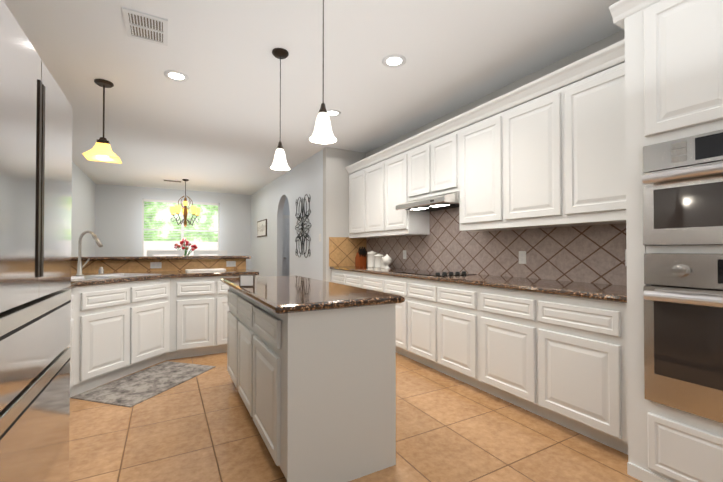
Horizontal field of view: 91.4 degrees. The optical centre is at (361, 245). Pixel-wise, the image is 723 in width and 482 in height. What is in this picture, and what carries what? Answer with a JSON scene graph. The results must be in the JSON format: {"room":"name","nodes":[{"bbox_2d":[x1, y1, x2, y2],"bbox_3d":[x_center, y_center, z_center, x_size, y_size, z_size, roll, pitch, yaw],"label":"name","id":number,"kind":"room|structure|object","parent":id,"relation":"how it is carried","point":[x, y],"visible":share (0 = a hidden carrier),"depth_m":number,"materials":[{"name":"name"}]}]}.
{"room":"kitchen","nodes":[
{"label":"kitchen","id":0,"kind":"room"},
{"bbox_2d":[71,162,95,256],"bbox_3d":[-3.452,-0.167,3.099,0.120,2.740,12.190,0,-1,-29],"label":"wall","id":1,"kind":"structure","parent":0,"point":[83,201],"depth_m":7.08,"materials":[{"name":"white paint"}]},
{"bbox_2d":[95,184,250,269],"bbox_3d":[-3.915,-0.087,9.745,5.770,2.740,0.120,0,-1,-29],"label":"wall","id":2,"kind":"structure","parent":0,"point":[118,220],"depth_m":8.78,"materials":[{"name":"white paint"}]},
{"bbox_2d":[142,199,219,255],"bbox_3d":[-4.712,-0.408,9.298,1.818,1.527,0.094,0,-1,-29],"label":"window blinds","id":3,"kind":"object","parent":2,"relation":"attached to","point":[182,229],"visible":0.77,"depth_m":9.23,"materials":[{"name":"white plastic"}]},
{"bbox_2d":[282,198,289,275],"bbox_3d":[-1.871,-0.086,9.804,1.740,2.740,0.210,0,-1,-29],"label":"wall","id":4,"kind":"structure","parent":0,"point":[286,246],"depth_m":9.67,"materials":[{"name":"white paint"}]},
{"bbox_2d":[251,149,322,280],"bbox_3d":[-1.830,-0.110,7.816,0.120,2.740,5.280,0,-1,-29],"label":"wall","id":5,"kind":"structure","parent":0,"point":[302,179],"depth_m":6.78,"materials":[{"name":"white paint"}]},
{"bbox_2d":[257,219,266,236],"bbox_3d":[-2.506,-0.433,8.877,0.032,0.415,0.909,0,-1,-29],"label":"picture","id":6,"kind":"object","parent":5,"relation":"attached to","point":[261,228],"visible":1,"depth_m":8.76,"materials":[{"name":"brown"}]},
{"bbox_2d":[295,194,310,257],"bbox_3d":[-1.045,-0.340,6.261,0.018,1.097,0.832,0,-1,-29],"label":"art","id":7,"kind":"object","parent":5,"relation":"attached to","point":[302,227],"visible":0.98,"depth_m":6.25,"materials":[{"name":"grey metal"}]},
{"bbox_2d":[3,0,622,194],"bbox_3d":[-0.983,-1.561,4.488,5.770,0.080,12.190,0,-1,-29],"label":"ceiling","id":8,"kind":"structure","parent":0,"point":[212,124],"depth_m":3.08,"materials":[{"name":"white paint"}]},
{"bbox_2d":[82,79,121,163],"bbox_3d":[-2.421,-1.175,3.314,0.270,0.720,0.270,0,-1,-29],"label":"light","id":9,"kind":"object","parent":8,"relation":"hanging from","point":[100,150],"visible":1,"depth_m":3.27,"materials":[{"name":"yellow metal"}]},
{"bbox_2d":[122,7,167,45],"bbox_3d":[-1.519,-1.539,2.497,0.260,0.012,0.340,0,-1,-29],"label":"ceiling vent","id":10,"kind":"object","parent":8,"relation":"in","point":[146,27],"visible":0.98,"depth_m":2.48,"materials":[{"name":"white metal"}]},
{"bbox_2d":[162,179,182,182],"bbox_3d":[-4.287,-1.471,8.011,0.400,0.013,0.200,0,-1,-29],"label":"ceiling vent","id":11,"kind":"object","parent":8,"relation":"in","point":[172,180],"visible":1,"depth_m":7.95,"materials":[{"name":"white metal"}]},
{"bbox_2d":[164,70,188,81],"bbox_3d":[-1.674,-1.530,3.191,0.199,0.012,0.199,0,-1,-35],"label":"recessed light","id":12,"kind":"object","parent":8,"relation":"in","point":[170,74],"depth_m":3.18,"materials":[{"name":"white"}]},
{"bbox_2d":[170,179,199,226],"bbox_3d":[-3.937,-0.944,7.895,0.620,1.070,0.595,0,-1,-29],"label":"chandelier","id":13,"kind":"object","parent":8,"relation":"hanging from","point":[193,209],"visible":1,"depth_m":7.83,"materials":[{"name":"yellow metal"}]},
{"bbox_2d":[270,48,289,169],"bbox_3d":[-0.647,-1.078,2.808,0.156,0.926,0.156,0,-1,-29],"label":"pendant light","id":14,"kind":"object","parent":8,"relation":"hanging from","point":[279,162],"visible":1,"depth_m":2.78,"materials":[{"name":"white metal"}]},
{"bbox_2d":[310,0,335,143],"bbox_3d":[-0.222,-1.081,2.044,0.156,0.938,0.156,0,-1,-29],"label":"pendant light","id":15,"kind":"object","parent":8,"relation":"hanging from","point":[322,133],"visible":1,"depth_m":2.02,"materials":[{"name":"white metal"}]},
{"bbox_2d":[327,109,340,116],"bbox_3d":[-0.334,-1.520,4.053,0.199,0.012,0.199,0,-1,-35],"label":"recessed light","id":16,"kind":"object","parent":8,"relation":"in","point":[333,113],"depth_m":4.04,"materials":[{"name":"white"}]},
{"bbox_2d":[382,54,405,67],"bbox_3d":[0.272,-1.534,2.939,0.199,0.012,0.199,0,-1,-35],"label":"recessed light","id":17,"kind":"object","parent":8,"relation":"in","point":[394,60],"depth_m":2.93,"materials":[{"name":"white"}]},
{"bbox_2d":[323,147,365,281],"bbox_3d":[-0.207,-0.137,5.629,0.830,2.740,0.120,0,-1,-29],"label":"wall","id":18,"kind":"structure","parent":0,"point":[340,247],"depth_m":5.47,"materials":[{"name":"grey paint"}]},
{"bbox_2d":[69,352,641,481],"bbox_3d":[-0.983,1.259,4.454,5.770,0.080,12.190,0,-1,-29],"label":"floor","id":19,"kind":"structure","parent":0,"point":[202,427],"depth_m":2.16,"materials":[{"name":"tile"}]},
{"bbox_2d":[0,0,72,481],"bbox_3d":[-1.419,0.274,0.991,0.789,1.806,0.900,0,-1,-29],"label":"refrigerator","id":20,"kind":"object","parent":19,"relation":"on","point":[36,112],"visible":1,"depth_m":1.12,"materials":[{"name":"silver metal"}]},
{"bbox_2d":[71,361,215,406],"bbox_3d":[-1.869,1.199,3.145,0.600,0.009,0.940,0,-1,16],"label":"rug","id":21,"kind":"object","parent":19,"relation":"on","point":[132,390],"visible":0.95,"depth_m":3.04,"materials":[{"name":"grey fabric"}]},
{"bbox_2d":[71,259,245,272],"bbox_3d":[-2.612,0.691,4.167,2.391,1.050,0.120,0,-1,-29],"label":"raised bar","id":22,"kind":"object","parent":19,"relation":"on","point":[129,266],"depth_m":4.17,"materials":[{"name":"brown tile"}]},
{"bbox_2d":[150,262,161,267],"bbox_3d":[-2.441,0.229,4.194,0.113,0.062,0.007,0,-1,-29],"label":"outlet","id":23,"kind":"object","parent":22,"relation":"attached to","point":[159,264],"depth_m":4.19,"materials":[{"name":"white plastic"}]},
{"bbox_2d":[71,255,250,260],"bbox_3d":[-2.620,0.146,4.238,2.441,0.040,0.440,0,-1,-29],"label":"raised bar","id":24,"kind":"object","parent":22,"relation":"on","point":[94,258],"visible":0.73,"depth_m":4.12,"materials":[{"name":"stone"}]},
{"bbox_2d":[226,261,235,266],"bbox_3d":[-1.702,0.238,4.604,0.112,0.067,0.007,0,-1,-29],"label":"outlet","id":25,"kind":"object","parent":22,"relation":"attached to","point":[228,263],"depth_m":4.60,"materials":[{"name":"white plastic"}]},
{"bbox_2d":[67,275,255,397],"bbox_3d":[-1.903,0.763,2.877,2.378,0.874,2.818,0,-1,-29],"label":"base cabinet","id":26,"kind":"object","parent":19,"relation":"on","point":[119,330],"visible":0.54,"depth_m":1.77,"materials":[{"name":"white wood"}]},
{"bbox_2d":[61,269,258,289],"bbox_3d":[-1.890,0.306,2.890,2.408,0.040,2.818,0,-1,-29],"label":"countertop","id":27,"kind":"structure","parent":26,"relation":"on","point":[180,274],"depth_m":3.72,"materials":[{"name":"stone"}]},
{"bbox_2d":[76,230,102,275],"bbox_3d":[-2.583,0.071,3.357,0.234,0.432,0.274,0,-1,-29],"label":"faucet","id":28,"kind":"object","parent":27,"relation":"on","point":[79,262],"visible":1,"depth_m":3.36,"materials":[{"name":"silver metal"}]},
{"bbox_2d":[71,273,155,280],"bbox_3d":[-2.466,0.381,3.326,0.540,0.190,0.840,0,-1,16],"label":"sink","id":29,"kind":"object","parent":27,"relation":"in","point":[96,276],"visible":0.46,"depth_m":3.34,"materials":[{"name":"silver metal"}]},
{"bbox_2d":[99,267,103,274],"bbox_3d":[-2.635,0.252,3.573,0.044,0.075,0.044,0,-1,-29],"label":"soap dispenser","id":30,"kind":"object","parent":29,"relation":"on","point":[101,270],"visible":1,"depth_m":3.56,"materials":[{"name":"silver metal"}]},
{"bbox_2d":[185,268,225,271],"bbox_3d":[-1.891,0.294,4.287,0.436,0.018,0.260,0,-1,-29],"label":"cutting board","id":31,"kind":"object","parent":27,"relation":"on","point":[197,270],"visible":1,"depth_m":4.23,"materials":[{"name":"white"}]},
{"bbox_2d":[147,250,183,255],"bbox_3d":[-2.655,0.643,4.785,0.460,1.161,0.440,0,-1,-29],"label":"bar stool","id":32,"kind":"object","parent":19,"relation":"on","point":[165,252],"visible":0.25,"depth_m":4.95,"materials":[{"name":"white"}]},
{"bbox_2d":[194,250,226,255],"bbox_3d":[-2.144,0.646,5.069,0.460,1.161,0.440,0,-1,-29],"label":"bar stool","id":33,"kind":"object","parent":19,"relation":"on","point":[222,252],"visible":0.19,"depth_m":5.23,"materials":[{"name":"white"}]},
{"bbox_2d":[227,287,234,383],"bbox_3d":[-0.789,0.765,3.034,0.622,0.874,0.530,0,-1,-29],"label":"base cabinet","id":34,"kind":"object","parent":19,"relation":"on","point":[231,292],"depth_m":2.92,"materials":[{"name":"white wood"}]},
{"bbox_2d":[235,290,250,407],"bbox_3d":[-0.535,0.759,2.578,0.622,0.874,0.515,0,-1,-29],"label":"base cabinet","id":35,"kind":"object","parent":19,"relation":"on","point":[242,302],"depth_m":2.47,"materials":[{"name":"white wood"}]},
{"bbox_2d":[247,299,395,481],"bbox_3d":[-0.248,0.753,2.061,0.622,0.874,0.667,0,-1,-29],"label":"base cabinet","id":36,"kind":"object","parent":19,"relation":"on","point":[317,390],"depth_m":1.77,"materials":[{"name":"white wood"}]},
{"bbox_2d":[220,276,404,313],"bbox_3d":[-0.512,0.302,2.545,0.715,0.040,1.805,0,-1,-29],"label":"countertop","id":37,"kind":"structure","parent":36,"relation":"on","point":[283,294],"depth_m":1.99,"materials":[{"name":"stone"}]},
{"bbox_2d":[239,274,254,286],"bbox_3d":[-0.783,0.238,2.417,0.100,0.085,0.018,0,-1,-3],"label":"sign","id":38,"kind":"object","parent":37,"relation":"on","point":[246,280],"visible":0.96,"depth_m":2.41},
{"bbox_2d":[331,269,342,284],"bbox_3d":[-0.078,0.793,5.336,0.632,0.874,0.493,0,-1,-29],"label":"base cabinet","id":39,"kind":"object","parent":19,"relation":"on","point":[336,275],"depth_m":5.21,"materials":[{"name":"white wood"}]},
{"bbox_2d":[343,271,360,287],"bbox_3d":[0.161,0.788,4.907,0.632,0.874,0.490,0,-1,-29],"label":"base cabinet","id":40,"kind":"object","parent":19,"relation":"on","point":[350,278],"depth_m":4.82,"materials":[{"name":"white wood"}]},
{"bbox_2d":[359,273,382,291],"bbox_3d":[0.406,0.782,4.466,0.632,0.874,0.520,0,-1,-29],"label":"base cabinet","id":41,"kind":"object","parent":19,"relation":"on","point":[374,282],"depth_m":4.35,"materials":[{"name":"white wood"}]},
{"bbox_2d":[383,275,402,354],"bbox_3d":[0.641,0.777,4.044,0.632,0.874,0.445,0,-1,-29],"label":"base cabinet","id":42,"kind":"object","parent":19,"relation":"on","point":[391,284],"depth_m":3.85,"materials":[{"name":"white wood"}]},
{"bbox_2d":[403,277,434,368],"bbox_3d":[0.862,0.772,3.646,0.632,0.874,0.465,0,-1,-29],"label":"base cabinet","id":43,"kind":"object","parent":19,"relation":"on","point":[419,294],"depth_m":3.52,"materials":[{"name":"white wood"}]},
{"bbox_2d":[435,281,474,386],"bbox_3d":[1.096,0.767,3.225,0.632,0.874,0.498,0,-1,-29],"label":"base cabinet","id":44,"kind":"object","parent":19,"relation":"on","point":[454,303],"depth_m":3.09,"materials":[{"name":"white wood"}]},
{"bbox_2d":[475,286,530,411],"bbox_3d":[1.341,0.762,2.784,0.632,0.874,0.512,0,-1,-29],"label":"base cabinet","id":45,"kind":"object","parent":19,"relation":"on","point":[502,316],"depth_m":2.65,"materials":[{"name":"white wood"}]},
{"bbox_2d":[531,292,627,454],"bbox_3d":[1.608,0.756,2.304,0.632,0.874,0.587,0,-1,-29],"label":"base cabinet","id":46,"kind":"object","parent":19,"relation":"on","point":[560,360],"depth_m":2.15,"materials":[{"name":"white wood"}]},
{"bbox_2d":[330,266,626,302],"bbox_3d":[0.770,0.317,3.801,0.648,0.040,4.010,0,-1,-29],"label":"countertop","id":47,"kind":"structure","parent":46,"relation":"on","point":[608,292],"depth_m":2.65,"materials":[{"name":"stone"}]},
{"bbox_2d":[355,247,366,266],"bbox_3d":[0.000,0.166,5.407,0.120,0.300,0.183,0,-1,-29],"label":"knife block","id":48,"kind":"object","parent":47,"relation":"on","point":[360,259],"visible":1,"depth_m":5.38,"materials":[{"name":"brown wood"}]},
{"bbox_2d":[367,251,377,266],"bbox_3d":[0.159,0.194,5.222,0.156,0.240,0.156,0,-1,-29],"label":"canister","id":49,"kind":"object","parent":47,"relation":"on","point":[370,258],"visible":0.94,"depth_m":5.16,"materials":[{"name":"white ceramic"}]},
{"bbox_2d":[374,254,383,267],"bbox_3d":[0.249,0.212,5.060,0.135,0.200,0.135,0,-1,-29],"label":"medium canister","id":50,"kind":"object","parent":47,"relation":"on","point":[377,260],"visible":0.94,"depth_m":5.00,"materials":[{"name":"white ceramic"}]},
{"bbox_2d":[382,254,391,268],"bbox_3d":[0.345,0.211,4.764,0.130,0.195,0.130,0,-1,-29],"label":"canister","id":51,"kind":"object","parent":47,"relation":"on","point":[386,260],"visible":1,"depth_m":4.72,"materials":[{"name":"white ceramic"}]},
{"bbox_2d":[392,270,475,275],"bbox_3d":[0.762,0.281,3.828,0.500,0.032,0.790,0,-1,-29],"label":"cooktop","id":52,"kind":"object","parent":47,"relation":"in","point":[431,273],"visible":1,"depth_m":3.69,"materials":[{"name":"black glass"}]},
{"bbox_2d":[609,0,722,481],"bbox_3d":[1.919,-0.050,1.605,0.778,2.468,1.050,0,-1,-29],"label":"tall cabinet","id":53,"kind":"object","parent":19,"relation":"on","point":[673,69],"visible":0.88,"depth_m":1.71,"materials":[{"name":"white wood"}]},
{"bbox_2d":[642,129,722,422],"bbox_3d":[1.591,0.127,1.435,0.158,1.260,0.752,0,-1,-29],"label":"wall oven","id":54,"kind":"object","parent":53,"relation":"in","point":[682,182],"visible":0.98,"depth_m":1.62,"materials":[{"name":"silver metal"}]},
{"bbox_3d":[-3.926,0.880,7.851,1.100,0.760,1.600,0,-1,-29],"label":"dining table","id":55,"kind":"object","parent":19,"relation":"on","visible":0},
{"bbox_2d":[174,238,197,255],"bbox_3d":[-3.942,0.159,7.863,0.537,0.683,0.523,0,-1,-29],"label":"flowers","id":56,"kind":"object","parent":55,"relation":"on","point":[185,247],"visible":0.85,"depth_m":7.79,"materials":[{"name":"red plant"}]},
{"bbox_2d":[366,29,626,285],"bbox_3d":[1.753,-0.171,2.834,0.120,2.740,6.670,0,-1,-29],"label":"wall","id":57,"kind":"structure","parent":0,"point":[591,253],"depth_m":3.28,"materials":[{"name":"grey tile"}]},
{"bbox_2d":[345,159,364,237],"bbox_3d":[0.066,-0.680,5.400,0.338,1.112,0.553,0,-1,-29],"label":"upper cabinet","id":58,"kind":"object","parent":57,"relation":"attached to","point":[356,171],"depth_m":5.30,"materials":[{"name":"white wood"}]},
{"bbox_2d":[365,151,392,237],"bbox_3d":[0.323,-0.686,4.937,0.338,1.112,0.505,0,-1,-29],"label":"upper cabinet","id":59,"kind":"object","parent":57,"relation":"attached to","point":[373,164],"depth_m":4.89,"materials":[{"name":"white wood"}]},
{"bbox_2d":[381,140,408,236],"bbox_3d":[0.569,-0.691,4.495,0.338,1.112,0.508,0,-1,-29],"label":"upper cabinet","id":60,"kind":"object","parent":57,"relation":"attached to","point":[393,158],"depth_m":4.46,"materials":[{"name":"white wood"}]},
{"bbox_2d":[405,131,428,234],"bbox_3d":[0.792,-0.696,4.093,0.338,1.112,0.412,0,-1,-29],"label":"upper cabinet","id":61,"kind":"object","parent":57,"relation":"attached to","point":[417,146],"depth_m":4.10,"materials":[{"name":"white wood"}]},
{"bbox_2d":[429,116,456,234],"bbox_3d":[0.994,-0.700,3.730,0.338,1.112,0.418,0,-1,-29],"label":"upper cabinet","id":62,"kind":"object","parent":57,"relation":"attached to","point":[443,137],"depth_m":3.65,"materials":[{"name":"white wood"}]},
{"bbox_2d":[396,192,458,211],"bbox_3d":[0.817,-0.472,3.868,0.510,0.118,0.822,0,-1,-29],"label":"range hood","id":63,"kind":"object","parent":62,"relation":"attached to","point":[442,202],"visible":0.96,"depth_m":3.72,"materials":[{"name":"silver metal"}]},
{"bbox_2d":[457,96,500,231],"bbox_3d":[1.222,-0.705,3.320,0.338,1.112,0.520,0,-1,-29],"label":"upper cabinet","id":64,"kind":"object","parent":57,"relation":"attached to","point":[478,130],"depth_m":3.23,"materials":[{"name":"white wood"}]},
{"bbox_2d":[519,251,525,263],"bbox_3d":[1.464,0.106,3.215,0.008,0.116,0.072,0,-1,-29],"label":"electrical outlet","id":65,"kind":"object","parent":57,"relation":"attached to","point":[522,257],"depth_m":3.21,"materials":[{"name":"white plastic"}]},
{"bbox_2d":[501,71,560,229],"bbox_3d":[1.474,-0.711,2.866,0.338,1.112,0.519,0,-1,-29],"label":"upper cabinet","id":66,"kind":"object","parent":57,"relation":"attached to","point":[548,150],"depth_m":2.78,"materials":[{"name":"white wood"}]},
{"bbox_2d":[557,39,625,226],"bbox_3d":[1.740,-0.717,2.388,0.338,1.112,0.575,0,-1,-29],"label":"upper cabinet","id":67,"kind":"object","parent":57,"relation":"attached to","point":[591,141],"depth_m":2.38,"materials":[{"name":"white wood"}]},
{"bbox_2d":[625,249,626,265],"bbox_3d":[1.885,0.085,2.461,0.006,0.120,0.080,0,-1,-29],"label":"electrical outlet","id":68,"kind":"object","parent":57,"relation":"attached to","point":[625,249],"depth_m":2.49,"materials":[{"name":"white plastic"}]},
{"label":"outside","id":69,"kind":"structure","parent":0,"visible":0},
{"bbox_2d":[144,202,217,255],"bbox_3d":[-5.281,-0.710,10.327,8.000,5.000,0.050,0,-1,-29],"label":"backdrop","id":70,"kind":"structure","parent":69,"point":[212,239],"depth_m":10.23,"materials":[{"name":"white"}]}
]}

